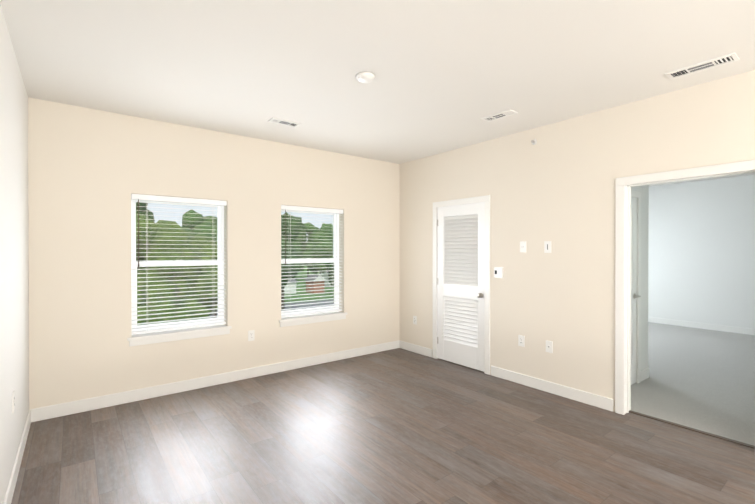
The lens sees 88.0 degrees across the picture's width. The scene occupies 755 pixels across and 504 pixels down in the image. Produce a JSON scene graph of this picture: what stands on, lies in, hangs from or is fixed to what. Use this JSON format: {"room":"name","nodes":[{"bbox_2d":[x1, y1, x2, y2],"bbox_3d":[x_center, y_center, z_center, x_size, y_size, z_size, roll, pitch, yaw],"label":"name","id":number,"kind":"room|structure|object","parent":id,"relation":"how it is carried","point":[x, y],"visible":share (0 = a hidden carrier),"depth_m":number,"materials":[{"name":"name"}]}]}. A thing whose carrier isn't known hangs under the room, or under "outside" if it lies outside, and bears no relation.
{"room":"empty living room","nodes":[
{"label":"empty living room","id":0,"kind":"room"},
{"bbox_2d":[0,5,28,503],"bbox_3d":[-0.645,0.081,0.244,0.120,2.740,7.628,0,0,-38],"label":"wall","id":1,"kind":"structure","parent":0,"point":[14,292],"depth_m":2.43,"materials":[{"name":"paint"}]},
{"bbox_2d":[12,390,14,412],"bbox_3d":[-2.252,0.926,2.419,0.008,0.118,0.072,0,0,-38],"label":"electrical outlet","id":2,"kind":"object","parent":1,"relation":"attached to","point":[13,401],"visible":1,"depth_m":2.40,"materials":[{"name":"white plastic"}]},
{"bbox_2d":[3,410,30,503],"bbox_3d":[-0.625,1.395,0.332,0.013,0.112,7.495,0,0,-38],"label":"baseboard","id":3,"kind":"structure","parent":1,"relation":"attached to","point":[12,481],"depth_m":2.51,"materials":[{"name":"white wood"}]},
{"bbox_2d":[28,97,399,408],"bbox_3d":[-0.889,0.062,5.025,5.604,2.740,0.220,0,0,-38],"label":"wall","id":4,"kind":"structure","parent":0,"point":[90,171],"depth_m":3.97,"materials":[{"name":"paint"}]},
{"bbox_2d":[131,200,223,334],"bbox_3d":[-2.101,0.125,4.146,0.898,1.380,0.070,0,0,-38],"label":"window","id":5,"kind":"structure","parent":4,"relation":"in","point":[220,228],"depth_m":4.12,"materials":[{"name":"white plastic"}]},
{"bbox_2d":[131,194,226,333],"bbox_3d":[-2.028,0.117,4.052,0.888,1.357,0.082,0,0,-38],"label":"window blind","id":6,"kind":"object","parent":5,"relation":"attached to","point":[140,197],"visible":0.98,"depth_m":4.01,"materials":[{"name":"white plastic"}]},
{"bbox_2d":[127,325,231,345],"bbox_3d":[-2.031,0.858,4.059,0.968,0.085,0.157,0,0,-38],"label":"window sill","id":7,"kind":"structure","parent":4,"relation":"attached to","point":[162,336],"depth_m":3.99,"materials":[{"name":"white wood"}]},
{"bbox_2d":[29,340,399,421],"bbox_3d":[-1.301,1.378,4.562,4.138,0.112,0.013,0,0,-38],"label":"baseboard","id":8,"kind":"structure","parent":4,"relation":"attached to","point":[64,409],"depth_m":4.06,"materials":[{"name":"white wood"}]},
{"bbox_2d":[248,330,254,340],"bbox_3d":[-1.438,0.953,4.457,0.072,0.118,0.008,0,0,-38],"label":"outlet","id":9,"kind":"object","parent":4,"relation":"attached to","point":[251,335],"visible":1,"depth_m":4.45,"materials":[{"name":"white plastic"}]},
{"bbox_2d":[281,210,338,317],"bbox_3d":[-0.898,0.122,5.081,0.894,1.380,0.070,0,0,-38],"label":"window","id":10,"kind":"structure","parent":4,"relation":"in","point":[335,252],"depth_m":5.17,"materials":[{"name":"white plastic"}]},
{"bbox_2d":[281,205,342,317],"bbox_3d":[-0.825,0.114,4.987,0.884,1.357,0.082,0,0,-38],"label":"window blind","id":11,"kind":"object","parent":10,"relation":"attached to","point":[309,209],"visible":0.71,"depth_m":4.96,"materials":[{"name":"white plastic"}]},
{"bbox_2d":[279,312,347,326],"bbox_3d":[-0.828,0.855,4.995,0.964,0.085,0.157,0,0,-38],"label":"window sill","id":12,"kind":"structure","parent":4,"relation":"attached to","point":[304,319],"depth_m":4.92,"materials":[{"name":"white wood"}]},
{"bbox_2d":[0,0,754,186],"bbox_3d":[3.071,-1.361,3.266,9.704,0.120,7.848,0,0,-38],"label":"ceiling","id":13,"kind":"structure","parent":0,"point":[449,74],"depth_m":2.65,"materials":[{"name":"paint"}]},
{"bbox_2d":[268,117,300,127],"bbox_3d":[-0.933,-1.298,3.923,0.300,0.010,0.130,0,0,-38],"label":"ceiling vent","id":14,"kind":"object","parent":13,"relation":"in","point":[283,122],"visible":1,"depth_m":3.92,"materials":[{"name":"white plastic"}]},
{"bbox_2d":[356,72,374,82],"bbox_3d":[-0.091,-1.280,2.889,0.144,0.042,0.144,0,0,-38],"label":"smoke detector","id":15,"kind":"object","parent":13,"relation":"attached to","point":[365,77],"visible":1,"depth_m":2.85,"materials":[{"name":"white plastic"}]},
{"bbox_2d":[481,109,517,121],"bbox_3d":[1.159,-1.298,3.725,0.130,0.010,0.320,0,0,-38],"label":"ceiling vent","id":16,"kind":"object","parent":13,"relation":"in","point":[500,115],"visible":0.98,"depth_m":3.72,"materials":[{"name":"white plastic"}]},
{"bbox_2d":[665,52,738,79],"bbox_3d":[2.260,-1.294,2.732,0.140,0.010,0.380,0,0,-38],"label":"ceiling vent","id":17,"kind":"object","parent":13,"relation":"in","point":[709,64],"visible":1,"depth_m":2.71,"materials":[{"name":"white plastic"}]},
{"bbox_2d":[11,348,754,503],"bbox_3d":[0.968,1.496,1.643,4.378,0.100,7.848,0,0,-38],"label":"floor","id":18,"kind":"structure","parent":0,"point":[398,426],"depth_m":2.87,"materials":[{"name":"brown wood"}]},
{"bbox_2d":[399,70,754,411],"bbox_3d":[2.717,0.571,2.860,0.120,3.740,7.628,0,0,-38],"label":"wall","id":19,"kind":"structure","parent":0,"point":[555,184],"depth_m":3.89,"materials":[{"name":"paint"}]},
{"bbox_2d":[413,316,416,324],"bbox_3d":[0.532,0.971,5.566,0.008,0.118,0.072,0,0,-38],"label":"electrical outlet","id":20,"kind":"object","parent":19,"relation":"attached to","point":[414,319],"visible":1,"depth_m":5.55,"materials":[{"name":"white plastic"}]},
{"bbox_2d":[400,341,431,356],"bbox_3d":[0.536,1.374,5.560,0.013,0.112,0.666,0,0,-38],"label":"baseboard","id":21,"kind":"structure","parent":19,"relation":"attached to","point":[418,349],"depth_m":5.53,"materials":[{"name":"white wood"}]},
{"bbox_2d":[437,202,484,371],"bbox_3d":[1.025,0.412,4.914,0.104,2.017,0.778,0,0,-38],"label":"closet door","id":22,"kind":"structure","parent":19,"relation":"in","point":[460,272],"depth_m":4.92,"materials":[{"name":"white wood"}]},
{"bbox_2d":[433,195,489,374],"bbox_3d":[1.030,0.383,4.918,0.016,2.098,0.916,0,0,-38],"label":"door frame","id":23,"kind":"structure","parent":19,"relation":"attached to","point":[485,199],"depth_m":4.61,"materials":[{"name":"white wood"}]},
{"bbox_2d":[494,267,502,277],"bbox_3d":[1.381,0.234,4.459,0.025,0.124,0.112,0,0,-38],"label":"thermostat","id":24,"kind":"object","parent":19,"relation":"attached to","point":[498,272],"visible":1,"depth_m":4.45,"materials":[{"name":"white plastic"}]},
{"bbox_2d":[518,335,524,346],"bbox_3d":[1.562,0.965,4.242,0.008,0.118,0.072,0,0,-38],"label":"electrical outlet","id":25,"kind":"object","parent":19,"relation":"attached to","point":[521,340],"visible":1,"depth_m":4.24,"materials":[{"name":"white plastic"}]},
{"bbox_2d":[520,241,525,251],"bbox_3d":[1.572,-0.055,4.223,0.010,0.118,0.072,0,0,-38],"label":"switch plate","id":26,"kind":"object","parent":19,"relation":"attached to","point":[522,246],"visible":1,"depth_m":4.22,"materials":[{"name":"white plastic"}]},
{"bbox_2d":[544,241,550,252],"bbox_3d":[1.744,-0.051,4.003,0.010,0.118,0.072,0,0,-38],"label":"switch plate","id":27,"kind":"object","parent":19,"relation":"attached to","point":[547,246],"visible":1,"depth_m":4.00,"materials":[{"name":"white plastic"}]},
{"bbox_2d":[546,340,552,352],"bbox_3d":[1.753,0.968,3.994,0.010,0.118,0.072,0,0,-38],"label":"electrical outlet","id":28,"kind":"object","parent":19,"relation":"attached to","point":[549,346],"visible":1,"depth_m":3.99,"materials":[{"name":"white plastic"}]},
{"bbox_2d":[491,366,612,411],"bbox_3d":[1.722,1.380,4.033,0.013,0.112,1.305,0,0,-38],"label":"baseboard","id":29,"kind":"structure","parent":19,"relation":"attached to","point":[599,401],"depth_m":3.93,"materials":[{"name":"white wood"}]},
{"bbox_2d":[615,160,754,414],"bbox_3d":[2.488,0.391,3.153,0.152,2.098,0.982,0,0,-38],"label":"door frame","id":30,"kind":"structure","parent":19,"relation":"attached to","point":[741,166],"depth_m":3.46,"materials":[{"name":"white wood"}]},
{"bbox_2d":[629,410,754,448],"bbox_3d":[2.528,1.435,3.189,0.042,0.009,0.850,0,0,-38],"label":"trim","id":31,"kind":"structure","parent":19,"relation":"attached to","point":[699,431],"depth_m":3.15,"materials":[{"name":"brown"}]},
{"bbox_2d":[631,185,648,370],"bbox_3d":[2.575,0.566,4.138,1.226,3.740,0.120,0,0,-38],"label":"wall","id":32,"kind":"structure","parent":0,"point":[644,190],"depth_m":4.39,"materials":[{"name":"paint"}]},
{"bbox_2d":[634,197,636,382],"bbox_3d":[2.491,0.413,4.072,0.800,2.045,0.122,0,0,-38],"label":"door frame","id":33,"kind":"structure","parent":32,"relation":"attached to","point":[636,333],"depth_m":4.26,"materials":[{"name":"white"}]},
{"bbox_2d":[631,197,640,384],"bbox_3d":[2.532,0.418,4.018,0.758,2.012,0.093,0,0,-38],"label":"door","id":34,"kind":"structure","parent":32,"relation":"in","point":[634,296],"depth_m":4.21,"materials":[{"name":"white wood"}]},
{"bbox_2d":[631,190,640,382],"bbox_3d":[2.533,0.393,4.018,0.884,2.087,0.016,0,0,-38],"label":"trim","id":35,"kind":"structure","parent":32,"relation":"attached to","point":[636,194],"depth_m":4.25,"materials":[{"name":"white wood"}]},
{"bbox_2d":[641,368,648,381],"bbox_3d":[2.998,1.379,4.386,0.258,0.112,0.013,0,0,-38],"label":"baseboard","id":36,"kind":"structure","parent":32,"relation":"attached to","point":[644,374],"depth_m":4.37,"materials":[{"name":"white wood"}]},
{"bbox_2d":[631,322,754,445],"bbox_3d":[4.295,1.478,5.269,5.326,0.106,5.890,0,0,-38],"label":"floor carpet","id":37,"kind":"object","parent":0,"point":[701,379],"visible":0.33,"depth_m":4.31,"materials":[{"name":"grey carpet"}]},
{"bbox_2d":[648,175,754,328],"bbox_3d":[6.350,0.054,6.861,0.120,2.740,5.890,0,0,-38],"label":"wall","id":38,"kind":"structure","parent":0,"point":[701,261],"depth_m":7.19,"materials":[{"name":"paint"}]},
{"bbox_2d":[648,317,754,334],"bbox_3d":[6.298,1.369,6.826,0.013,0.112,5.650,0,0,-38],"label":"baseboard","id":39,"kind":"structure","parent":38,"relation":"attached to","point":[740,330],"depth_m":7.20,"materials":[{"name":"white wood"}]},
{"label":"outside","id":40,"kind":"structure","parent":0,"visible":0},
{"bbox_2d":[217,265,333,317],"bbox_3d":[-91.106,9.898,198.876,700.000,0.500,414.000,0,0,-38],"label":"grass","id":41,"kind":"structure","parent":40,"point":[302,274],"depth_m":92.66,"materials":[{"name":"green plant"}]},
{"bbox_2d":[136,202,154,221],"bbox_3d":[-24.198,2.131,39.270,4.925,16.325,4.165,0,0,-38],"label":"tree","id":42,"kind":"object","parent":41,"relation":"on","point":[145,213],"depth_m":39.02,"materials":[{"name":"green plant"}]},
{"bbox_2d":[134,304,163,334],"bbox_3d":[-15.698,6.741,23.465,5.534,7.243,5.130,0,0,-38],"label":"tree","id":43,"kind":"object","parent":41,"relation":"on","point":[148,316],"depth_m":22.91,"materials":[{"name":"green plant"}]},
{"bbox_2d":[136,213,189,306],"bbox_3d":[-17.729,3.708,28.176,7.857,13.260,6.940,0,0,-38],"label":"tree","id":44,"kind":"object","parent":41,"relation":"on","point":[149,238],"depth_m":28.20,"materials":[{"name":"green plant"}]},
{"bbox_2d":[150,297,209,331],"bbox_3d":[-14.073,6.928,26.761,5.251,7.616,5.776,0,0,-38],"label":"tree","id":45,"kind":"object","parent":41,"relation":"on","point":[178,306],"depth_m":26.52,"materials":[{"name":"green plant"}]},
{"bbox_2d":[144,220,217,315],"bbox_3d":[-16.531,3.885,32.484,8.596,12.872,7.655,0,0,-38],"label":"tree","id":46,"kind":"object","parent":41,"relation":"on","point":[163,230],"depth_m":30.71,"materials":[{"name":"green plant"}]},
{"bbox_2d":[182,227,193,237],"bbox_3d":[-52.542,1.301,103.008,9.288,17.469,10.843,0,0,-38],"label":"tree","id":47,"kind":"object","parent":41,"relation":"on","point":[189,229],"depth_m":104.61,"materials":[{"name":"green plant"}]},
{"bbox_2d":[182,210,216,235],"bbox_3d":[-49.981,-1.028,111.714,11.478,22.057,14.208,0,0,-38],"label":"tree","id":48,"kind":"object","parent":41,"relation":"on","point":[206,219],"depth_m":108.34,"materials":[{"name":"green plant"}]},
{"bbox_2d":[188,235,216,260],"bbox_3d":[-16.351,4.367,37.182,6.950,11.869,5.503,0,0,-38],"label":"tree","id":49,"kind":"object","parent":41,"relation":"on","point":[196,240],"depth_m":35.43,"materials":[{"name":"green plant"}]},
{"bbox_2d":[193,225,216,240],"bbox_3d":[-31.315,2.487,75.964,10.971,15.316,11.010,0,0,-38],"label":"tree","id":50,"kind":"object","parent":41,"relation":"on","point":[209,231],"depth_m":73.25,"materials":[{"name":"green plant"}]},
{"bbox_2d":[210,299,333,317],"bbox_3d":[-0.727,10.103,82.625,700.000,0.030,11.500,0,0,-38],"label":"road","id":51,"kind":"structure","parent":41,"relation":"on","point":[298,306],"depth_m":75.31,"materials":[{"name":"grey asphalt"}]},
{"bbox_2d":[284,279,296,293],"bbox_3d":[-24.405,7.966,95.558,7.300,4.200,7.800,0,0,-38],"label":"house","id":52,"kind":"structure","parent":41,"relation":"on","point":[293,283],"depth_m":94.13,"materials":[{"name":"white"}]},
{"bbox_2d":[281,212,304,310],"bbox_3d":[-14.798,2.107,60.171,6.722,16.204,6.766,0,0,-38],"label":"tree","id":53,"kind":"object","parent":41,"relation":"on","point":[294,220],"depth_m":58.34,"materials":[{"name":"green plant"}]},
{"bbox_2d":[291,236,301,253],"bbox_3d":[-29.128,1.534,125.921,10.387,16.819,13.309,0,0,-38],"label":"tree","id":54,"kind":"object","parent":41,"relation":"on","point":[296,248],"depth_m":125.03,"materials":[{"name":"green plant"}]},
{"bbox_2d":[294,229,306,277],"bbox_3d":[-30.741,0.665,136.301,14.252,18.472,14.686,0,0,-38],"label":"tree","id":55,"kind":"object","parent":41,"relation":"on","point":[303,239],"depth_m":131.97,"materials":[{"name":"green plant"}]},
{"bbox_2d":[303,222,316,276],"bbox_3d":[-26.815,-0.673,145.869,11.358,21.072,7.020,0,0,-38],"label":"tree","id":56,"kind":"object","parent":41,"relation":"on","point":[309,225],"depth_m":144.70,"materials":[{"name":"green plant"}]},
{"bbox_2d":[305,275,324,292],"bbox_3d":[-15.445,7.761,96.823,3.800,4.600,4.800,0,0,-38],"label":"brick house","id":57,"kind":"structure","parent":41,"relation":"on","point":[316,282],"depth_m":95.47,"materials":[{"name":"red brick"}]},
{"bbox_2d":[301,240,332,273],"bbox_3d":[-15.505,3.234,104.027,7.488,13.595,8.885,0,0,-38],"label":"tree","id":58,"kind":"object","parent":41,"relation":"on","point":[326,254],"depth_m":102.17,"materials":[{"name":"green plant"}]},
{"bbox_2d":[307,223,332,257],"bbox_3d":[-19.772,-0.505,148.003,15.291,20.717,14.269,0,0,-38],"label":"tree","id":59,"kind":"object","parent":41,"relation":"on","point":[328,228],"depth_m":143.60,"materials":[{"name":"green plant"}]},
{"bbox_2d":[319,271,330,285],"bbox_3d":[-10.696,7.574,118.248,12.800,4.800,8.800,0,0,-38],"label":"house","id":60,"kind":"structure","parent":41,"relation":"on","point":[326,274],"depth_m":113.74,"materials":[{"name":"white"}]},
{"bbox_2d":[326,263,333,285],"bbox_3d":[-8.111,4.941,89.932,7.654,10.295,6.586,0,0,-38],"label":"tree","id":61,"kind":"object","parent":41,"relation":"on","point":[330,278],"depth_m":87.87,"materials":[{"name":"green plant"}]}
]}

